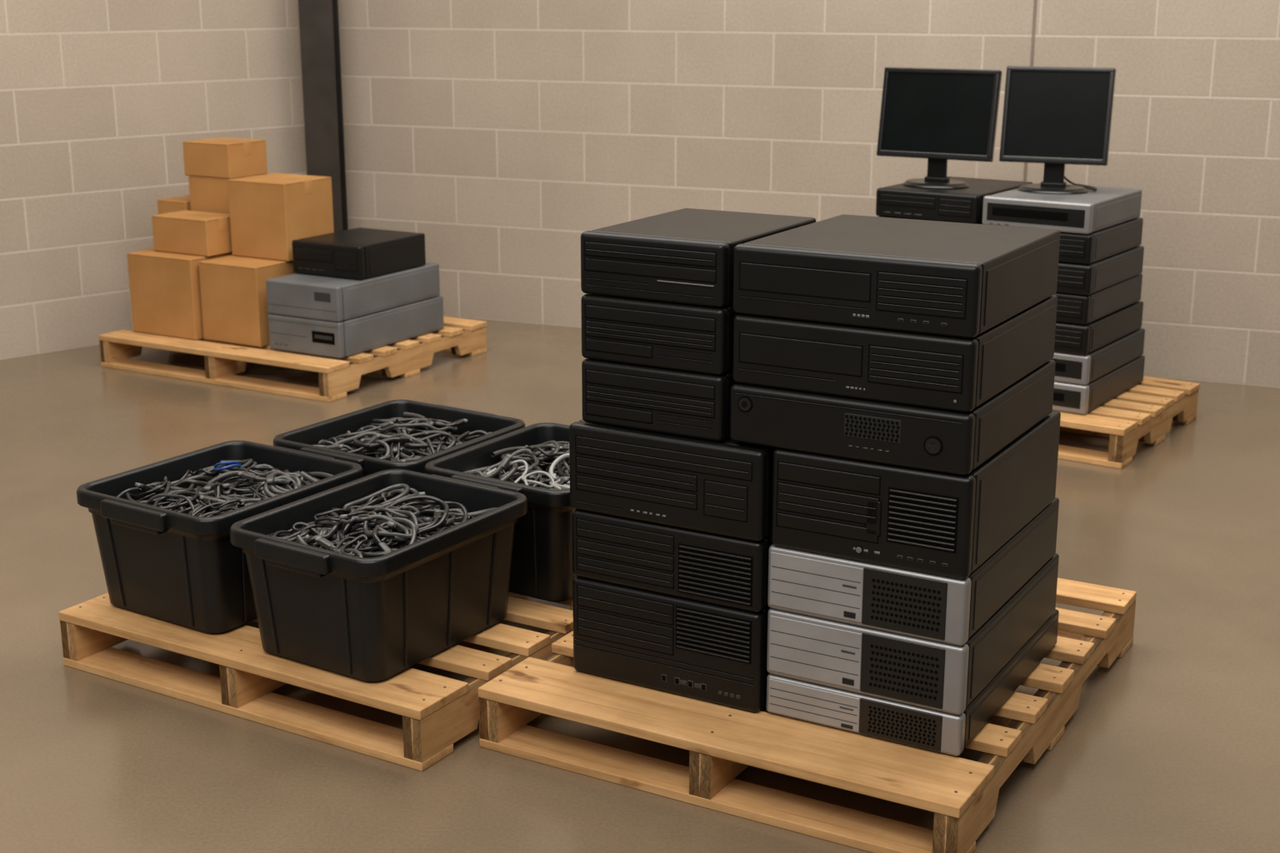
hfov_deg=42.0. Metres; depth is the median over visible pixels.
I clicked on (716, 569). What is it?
desktop computer
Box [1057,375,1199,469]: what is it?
wooden pallet
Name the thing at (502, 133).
wall
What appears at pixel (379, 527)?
pile
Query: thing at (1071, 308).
desktop computer
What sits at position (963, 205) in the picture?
desktop computer
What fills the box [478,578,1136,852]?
wooden pallet
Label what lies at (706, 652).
desktop computer
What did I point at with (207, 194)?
cardboard box
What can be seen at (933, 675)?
desktop computer
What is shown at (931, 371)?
desktop computer
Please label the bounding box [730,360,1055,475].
desktop computer
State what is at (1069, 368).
desktop computer
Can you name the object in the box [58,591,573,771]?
wooden pallet
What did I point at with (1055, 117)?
computer monitor
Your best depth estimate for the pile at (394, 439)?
4.45 m
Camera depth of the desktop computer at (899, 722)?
3.35 m
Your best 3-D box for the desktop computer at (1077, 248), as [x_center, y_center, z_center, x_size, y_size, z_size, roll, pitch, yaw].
[1.530,-0.687,6.010,0.395,0.104,0.552,10,18,34]
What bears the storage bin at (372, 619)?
on the wooden pallet at (437, 712)
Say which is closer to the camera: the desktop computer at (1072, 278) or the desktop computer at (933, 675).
the desktop computer at (933, 675)
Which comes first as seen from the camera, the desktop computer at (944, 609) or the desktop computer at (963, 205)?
the desktop computer at (944, 609)
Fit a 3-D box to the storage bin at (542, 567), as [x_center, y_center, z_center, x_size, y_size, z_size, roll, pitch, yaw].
[-0.224,0.217,4.279,0.450,0.300,0.562,9,18,32]
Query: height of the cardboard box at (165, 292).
0.345 m
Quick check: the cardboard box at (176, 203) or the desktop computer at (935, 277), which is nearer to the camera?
the desktop computer at (935, 277)
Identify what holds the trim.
attached to the wall at (502, 133)
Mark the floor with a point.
(1172, 747)
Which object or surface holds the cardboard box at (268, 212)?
on the cardboard box at (233, 288)
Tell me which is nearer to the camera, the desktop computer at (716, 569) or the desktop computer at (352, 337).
the desktop computer at (716, 569)
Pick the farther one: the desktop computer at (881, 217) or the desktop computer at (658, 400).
the desktop computer at (881, 217)
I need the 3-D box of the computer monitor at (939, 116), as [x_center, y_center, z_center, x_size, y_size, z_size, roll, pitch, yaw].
[1.096,-1.099,6.119,0.440,0.422,0.198,8,17,29]
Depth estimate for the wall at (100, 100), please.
7.51 m
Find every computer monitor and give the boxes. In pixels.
[876,67,1002,188]
[999,65,1115,194]
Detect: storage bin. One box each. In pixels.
[76,440,363,634]
[230,469,527,682]
[273,400,524,477]
[424,422,575,602]
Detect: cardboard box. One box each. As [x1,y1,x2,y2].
[126,248,232,340]
[151,210,232,256]
[157,195,190,214]
[182,137,267,179]
[188,174,264,214]
[198,255,294,347]
[227,173,334,261]
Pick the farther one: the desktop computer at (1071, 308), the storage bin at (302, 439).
the desktop computer at (1071, 308)
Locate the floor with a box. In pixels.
[0,315,1279,852]
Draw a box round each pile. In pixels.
[115,459,333,516]
[267,484,497,558]
[312,411,491,461]
[463,440,569,489]
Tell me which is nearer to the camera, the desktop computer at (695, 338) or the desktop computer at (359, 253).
the desktop computer at (695, 338)
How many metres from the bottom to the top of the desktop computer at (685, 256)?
0.129 m
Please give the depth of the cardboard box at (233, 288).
6.93 m
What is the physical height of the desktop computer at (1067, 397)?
0.104 m
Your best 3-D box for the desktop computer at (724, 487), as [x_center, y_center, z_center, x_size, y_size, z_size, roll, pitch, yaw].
[0.168,0.059,3.632,0.457,0.190,0.507,8,17,29]
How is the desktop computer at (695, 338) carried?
on the desktop computer at (658, 400)
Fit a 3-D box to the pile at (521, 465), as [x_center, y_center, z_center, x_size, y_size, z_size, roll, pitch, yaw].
[-0.225,0.131,4.257,0.380,0.169,0.457,9,18,32]
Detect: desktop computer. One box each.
[265,262,439,322]
[268,295,444,359]
[291,227,425,279]
[569,419,776,541]
[571,509,773,612]
[572,576,770,712]
[580,208,815,307]
[580,293,739,374]
[581,358,736,441]
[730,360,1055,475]
[732,214,1059,338]
[732,295,1057,412]
[766,553,1059,714]
[766,609,1059,756]
[767,497,1059,645]
[770,410,1060,579]
[875,175,1032,224]
[880,216,982,224]
[982,182,1142,234]
[1050,328,1144,384]
[1052,355,1144,414]
[1054,274,1142,324]
[1054,300,1143,355]
[1056,245,1144,295]
[1058,217,1143,264]
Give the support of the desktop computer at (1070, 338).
on the desktop computer at (1069, 368)
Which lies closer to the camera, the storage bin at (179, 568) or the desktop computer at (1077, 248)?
the storage bin at (179, 568)
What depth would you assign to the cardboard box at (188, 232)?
7.08 m
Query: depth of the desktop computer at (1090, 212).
5.80 m
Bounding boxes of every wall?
[0,0,306,359]
[337,0,1279,387]
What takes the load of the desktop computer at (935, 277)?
on the desktop computer at (931, 371)
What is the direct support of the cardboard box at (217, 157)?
on the cardboard box at (207, 194)
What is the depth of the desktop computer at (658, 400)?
3.40 m
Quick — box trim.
[1023,0,1036,181]
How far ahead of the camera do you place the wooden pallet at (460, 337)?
6.94 m
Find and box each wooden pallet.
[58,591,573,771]
[98,316,486,402]
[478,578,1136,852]
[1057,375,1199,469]
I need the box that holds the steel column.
[298,0,348,232]
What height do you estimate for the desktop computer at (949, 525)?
0.203 m
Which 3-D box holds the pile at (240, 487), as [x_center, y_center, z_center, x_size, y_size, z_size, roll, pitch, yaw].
[-1.015,0.187,4.070,0.407,0.158,0.469,9,18,32]
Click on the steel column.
(318, 19)
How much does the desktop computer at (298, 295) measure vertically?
0.144 m

